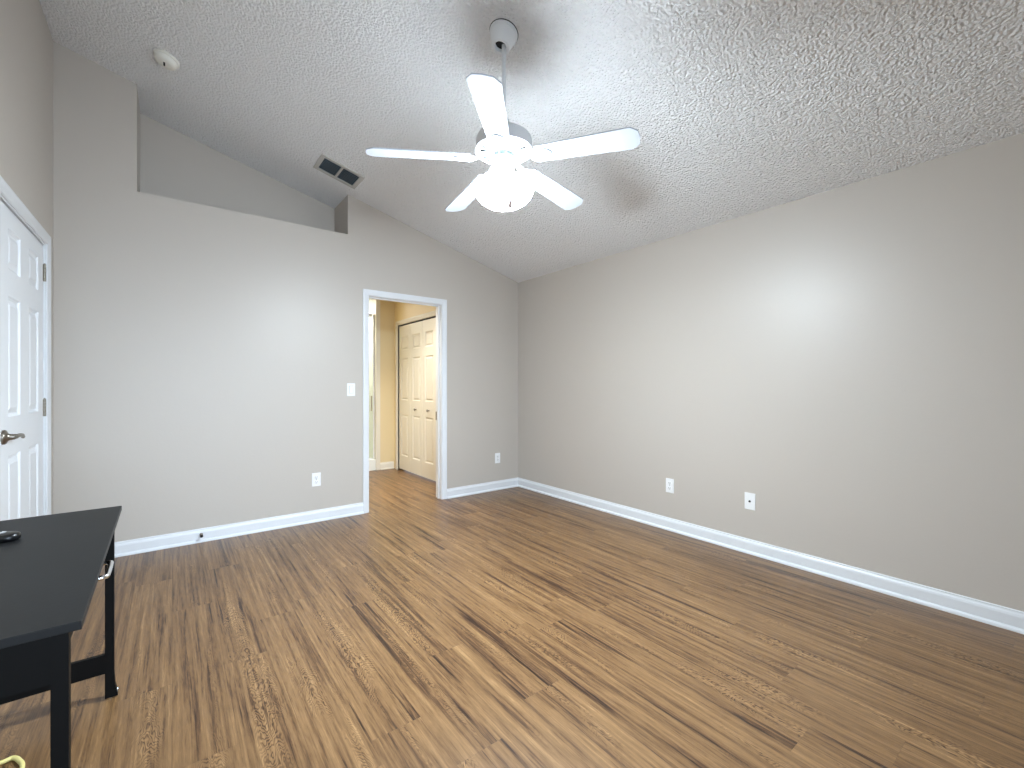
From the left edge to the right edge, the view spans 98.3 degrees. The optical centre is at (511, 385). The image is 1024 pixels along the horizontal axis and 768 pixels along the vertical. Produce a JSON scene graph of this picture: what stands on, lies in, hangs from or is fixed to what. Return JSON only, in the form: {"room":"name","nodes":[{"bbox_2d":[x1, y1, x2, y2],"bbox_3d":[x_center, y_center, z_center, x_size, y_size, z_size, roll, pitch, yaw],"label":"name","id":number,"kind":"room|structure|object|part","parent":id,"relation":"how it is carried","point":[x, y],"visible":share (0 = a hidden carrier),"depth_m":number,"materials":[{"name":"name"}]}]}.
{"room":"empty bedroom","nodes":[
{"label":"empty bedroom","id":0,"kind":"room"},
{"bbox_2d":[0,0,52,513],"bbox_3d":[-1.371,-0.556,0.669,0.120,3.508,5.571,0,0,-37],"label":"wall","id":1,"kind":"structure","parent":0,"point":[26,40],"depth_m":2.41,"materials":[{"name":"beige paint"}]},
{"bbox_2d":[0,200,45,520],"bbox_3d":[-2.595,0.166,2.368,0.090,2.043,0.936,0,0,-37],"label":"door","id":2,"kind":"structure","parent":1,"relation":"in","point":[22,268],"depth_m":2.31,"materials":[{"name":"white paint"}]},
{"bbox_3d":[-2.360,0.242,2.078,0.041,0.068,0.068,0,0,-37],"label":"handle","id":3,"kind":"part","parent":2,"relation":"part of","materials":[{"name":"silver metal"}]},
{"bbox_3d":[-2.377,0.245,2.139,0.027,0.033,0.138,0,0,-32],"label":"lever","id":4,"kind":"part","parent":2,"relation":"part of","materials":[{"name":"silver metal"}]},
{"bbox_2d":[0,175,50,514],"bbox_3d":[-2.630,0.132,2.325,0.138,2.131,1.072,0,0,-37],"label":"door frame","id":5,"kind":"structure","parent":1,"relation":"attached to","point":[8,196],"depth_m":2.73,"materials":[{"name":"white wood"}]},
{"bbox_2d":[53,41,517,541],"bbox_3d":[-1.678,-0.556,4.271,4.017,3.508,0.519,0,0,-37],"label":"wall","id":6,"kind":"structure","parent":0,"point":[208,308],"depth_m":3.51,"materials":[{"name":"beige paint"}]},
{"bbox_2d":[115,502,363,557],"bbox_3d":[-2.202,1.147,3.527,2.041,0.101,0.026,0,0,-37],"label":"baseboard","id":7,"kind":"structure","parent":6,"relation":"attached to","point":[159,542],"depth_m":3.51,"materials":[{"name":"white wood"}]},
{"bbox_2d":[312,472,320,486],"bbox_3d":[-1.724,0.829,3.904,0.072,0.117,0.009,0,0,-37],"label":"power outlet","id":8,"kind":"object","parent":6,"relation":"attached to","point":[316,477],"visible":1,"depth_m":3.90,"materials":[{"name":"white plastic"}]},
{"bbox_2d":[347,383,354,395],"bbox_3d":[-1.483,0.038,4.086,0.072,0.117,0.014,0,0,-37],"label":"light switch","id":9,"kind":"object","parent":6,"relation":"attached to","point":[350,386],"visible":1,"depth_m":4.08,"materials":[{"name":"white plastic"}]},
{"bbox_2d":[363,289,446,512],"bbox_3d":[-1.085,0.146,4.475,0.885,2.104,0.156,0,0,-37],"label":"door frame","id":10,"kind":"structure","parent":6,"relation":"attached to","point":[440,304],"depth_m":4.65,"materials":[{"name":"white wood"}]},
{"bbox_2d":[447,478,517,498],"bbox_3d":[-0.304,1.147,4.982,0.971,0.101,0.026,0,0,-37],"label":"baseboard","id":11,"kind":"structure","parent":6,"relation":"attached to","point":[455,492],"depth_m":4.95,"materials":[{"name":"white wood"}]},
{"bbox_2d":[495,453,499,462],"bbox_3d":[-0.165,0.836,5.099,0.072,0.117,0.009,0,0,-37],"label":"power outlet","id":12,"kind":"object","parent":6,"relation":"attached to","point":[497,455],"visible":1,"depth_m":5.09,"materials":[{"name":"white plastic"}]},
{"bbox_2d":[369,299,372,457],"bbox_3d":[-2.760,-0.052,6.352,1.550,2.500,0.960,0,0,-37],"label":"wall","id":13,"kind":"structure","parent":0,"point":[370,300],"depth_m":6.62,"materials":[{"name":"white paint"}]},
{"bbox_2d":[380,300,394,467],"bbox_3d":[-1.782,-0.052,6.434,0.317,2.500,0.100,0,0,-37],"label":"wall","id":14,"kind":"structure","parent":0,"point":[387,308],"depth_m":6.37,"materials":[{"name":"beige paint"}]},
{"bbox_2d":[373,299,379,469],"bbox_3d":[-1.928,-0.052,6.315,0.060,2.500,0.112,0,0,-37],"label":"trim","id":15,"kind":"structure","parent":14,"relation":"attached to","point":[376,303],"depth_m":6.27,"materials":[{"name":"beige paint"}]},
{"bbox_2d":[380,461,393,469],"bbox_3d":[-1.790,1.147,6.349,0.201,0.101,0.026,0,0,-37],"label":"baseboard","id":16,"kind":"structure","parent":14,"relation":"attached to","point":[384,465],"depth_m":6.35,"materials":[{"name":"beige paint"}]},
{"bbox_2d":[395,302,435,466],"bbox_3d":[-1.097,-0.052,5.719,0.100,2.500,1.869,0,0,-37],"label":"wall","id":17,"kind":"structure","parent":0,"point":[403,311],"depth_m":6.08,"materials":[{"name":"beige paint"}]},
{"bbox_2d":[399,321,422,476],"bbox_3d":[-1.388,0.171,6.033,0.063,2.018,0.740,0,0,-37],"label":"door","id":18,"kind":"structure","parent":17,"relation":"in","point":[410,335],"depth_m":6.00,"materials":[{"name":"beige paint"}]},
{"bbox_2d":[395,310,435,468],"bbox_3d":[-1.137,0.141,5.757,0.118,2.113,1.614,0,0,-37],"label":"door frame","id":19,"kind":"structure","parent":17,"relation":"attached to","point":[429,315],"depth_m":6.33,"materials":[{"name":"beige paint"}]},
{"bbox_2d":[423,317,435,480],"bbox_3d":[-0.935,0.171,5.443,0.063,2.018,0.740,0,0,-37],"label":"door","id":20,"kind":"structure","parent":17,"relation":"in","point":[429,326],"depth_m":5.59,"materials":[{"name":"beige paint"}]},
{"bbox_2d":[0,468,1023,767],"bbox_3d":[-0.721,1.238,3.121,4.137,0.080,8.670,0,0,-37],"label":"floor","id":21,"kind":"structure","parent":0,"point":[515,627],"depth_m":1.93,"materials":[{"name":"wood"}]},
{"bbox_2d":[0,755,24,767],"bbox_3d":[-1.554,1.191,1.240,0.229,0.013,0.470,0,0,-37],"label":"extension cord","id":22,"kind":"object","parent":21,"relation":"on","point":[17,759],"visible":1,"depth_m":1.40,"materials":[{"name":"yellow plastic"}]},
{"bbox_2d":[0,506,121,767],"bbox_3d":[-1.374,0.835,1.183,0.466,0.725,1.087,0,0,-38],"label":"desk","id":23,"kind":"object","parent":21,"relation":"on","point":[50,575],"visible":1,"depth_m":1.07,"materials":[{"name":"black wood"}]},
{"bbox_2d":[0,531,20,542],"bbox_3d":[-1.601,0.461,1.352,0.184,0.024,0.054,0,0,1],"label":"remote control","id":24,"kind":"object","parent":23,"relation":"on","point":[5,536],"visible":1,"depth_m":1.34,"materials":[{"name":"black plastic"}]},
{"bbox_3d":[-0.902,0.841,0.894,0.037,0.701,0.026,0,0,-38],"label":"leg","id":25,"kind":"part","parent":23,"relation":"part of","materials":[{"name":"black"}]},
{"bbox_3d":[-1.167,0.526,1.259,0.048,0.013,0.146,0,0,-38],"label":"drawer pull","id":26,"kind":"part","parent":23,"relation":"part of","materials":[{"name":"silver metal"}]},
{"bbox_3d":[-1.540,0.841,1.704,0.037,0.701,0.026,0,0,-38],"label":"leg","id":27,"kind":"part","parent":23,"relation":"part of","materials":[{"name":"black wood"}]},
{"bbox_2d":[369,314,375,470],"bbox_3d":[-2.606,0.090,6.344,0.985,2.215,0.960,0,0,-37],"label":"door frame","id":28,"kind":"structure","parent":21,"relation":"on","point":[372,462],"depth_m":6.29,"materials":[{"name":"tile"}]},
{"bbox_3d":[-2.279,0.013,6.216,0.662,2.060,0.026,0,0,-15],"label":"frame","id":29,"kind":"part","parent":28,"relation":"part of","materials":[{"name":"white wood"}]},
{"bbox_2d":[39,0,1023,282],"bbox_3d":[0.065,-1.797,2.097,4.137,1.206,6.090,0,0,-37],"label":"ceiling","id":30,"kind":"structure","parent":0,"point":[738,108],"depth_m":2.52,"materials":[{"name":"white paint"}]},
{"bbox_2d":[153,48,179,70],"bbox_3d":[-2.225,-2.094,2.853,0.138,0.075,0.140,0,0,-33],"label":"smoke detector","id":31,"kind":"object","parent":30,"relation":"attached to","point":[162,57],"visible":1,"depth_m":2.82,"materials":[{"name":"white plastic"}]},
{"bbox_2d":[313,153,364,188],"bbox_3d":[-1.457,-1.799,3.736,0.348,0.103,0.274,0,0,-37],"label":"ceiling vent","id":32,"kind":"object","parent":30,"relation":"in","point":[325,164],"visible":1,"depth_m":3.73,"materials":[{"name":"grey metal"}]},
{"bbox_2d":[366,18,639,211],"bbox_3d":[-0.043,-1.297,2.238,1.253,0.956,1.241,0,0,-37],"label":"ceiling fan","id":33,"kind":"object","parent":30,"relation":"hanging from","point":[503,144],"visible":1,"depth_m":2.10,"materials":[{"name":"white metal"}]},
{"bbox_3d":[-0.445,-1.101,2.115,0.485,0.054,0.131,0,0,-13],"label":"blade","id":34,"kind":"part","parent":33,"relation":"part of","materials":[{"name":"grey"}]},
{"bbox_3d":[-0.248,-1.101,2.560,0.131,0.054,0.485,0,0,-31],"label":"blade","id":35,"kind":"part","parent":33,"relation":"part of","materials":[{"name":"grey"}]},
{"bbox_3d":[-0.191,-1.123,2.164,0.185,0.057,0.085,0,0,-5],"label":"blade arm","id":36,"kind":"part","parent":33,"relation":"part of","materials":[{"name":"white metal"}]},
{"bbox_3d":[-0.116,-1.123,2.337,0.086,0.057,0.185,0,0,-37],"label":"blade arm","id":37,"kind":"part","parent":33,"relation":"part of","materials":[{"name":"white metal"}]},
{"bbox_3d":[-0.083,-1.101,1.790,0.131,0.054,0.485,0,0,5],"label":"blade","id":38,"kind":"part","parent":33,"relation":"part of","materials":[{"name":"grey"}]},
{"bbox_3d":[-0.052,-1.123,2.046,0.085,0.057,0.185,0,0,13],"label":"blade arm","id":39,"kind":"part","parent":33,"relation":"part of","materials":[{"name":"white metal"}]},
{"bbox_2d":[496,41,503,48],"bbox_3d":[-0.053,-1.691,2.191,0.060,0.016,0.062,0,0,-37],"label":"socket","id":40,"kind":"object","parent":33,"relation":"attached to","point":[499,44],"depth_m":2.19,"materials":[{"name":"black plastic"}]},
{"bbox_3d":[-0.040,-0.913,2.201,0.274,0.057,0.274,0,0,-37],"label":"lamp shade","id":41,"kind":"part","parent":33,"relation":"part of","materials":[{"name":"white glass"}]},
{"bbox_3d":[0.058,-1.123,2.322,0.185,0.057,0.086,0,0,-37],"label":"blade arm","id":42,"kind":"part","parent":33,"relation":"part of","materials":[{"name":"white metal"}]},
{"bbox_3d":[0.103,-1.123,2.143,0.185,0.057,0.085,0,0,31],"label":"blade arm","id":43,"kind":"part","parent":33,"relation":"part of","materials":[{"name":"white metal"}]},
{"bbox_3d":[0.236,-1.101,2.509,0.131,0.054,0.485,0,0,41],"label":"blade","id":44,"kind":"part","parent":33,"relation":"part of","materials":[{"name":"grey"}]},
{"bbox_3d":[0.338,-1.101,2.033,0.485,0.054,0.131,0,0,23],"label":"blade","id":45,"kind":"part","parent":33,"relation":"part of","materials":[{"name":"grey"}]},
{"bbox_2d":[518,133,1023,611],"bbox_3d":[1.695,-0.019,3.272,0.120,2.434,5.970,0,0,-37],"label":"wall","id":46,"kind":"structure","parent":0,"point":[848,359],"depth_m":2.80,"materials":[{"name":"beige paint"}]},
{"bbox_2d":[666,478,673,492],"bbox_3d":[1.307,0.830,3.671,0.009,0.117,0.072,0,0,-37],"label":"power outlet","id":47,"kind":"object","parent":46,"relation":"attached to","point":[669,482],"visible":1,"depth_m":3.67,"materials":[{"name":"white plastic"}]},
{"bbox_2d":[745,492,754,510],"bbox_3d":[1.694,0.826,3.160,0.018,0.119,0.074,0,0,-37],"label":"outlet","id":48,"kind":"object","parent":46,"relation":"attached to","point":[749,497],"visible":1,"depth_m":3.16,"materials":[{"name":"white plastic"}]},
{"bbox_2d":[518,478,1023,633],"bbox_3d":[1.722,1.147,3.117,0.026,0.101,5.451,0,0,-37],"label":"baseboard","id":49,"kind":"structure","parent":46,"relation":"attached to","point":[996,615],"depth_m":2.80,"materials":[{"name":"white wood"}]}
]}

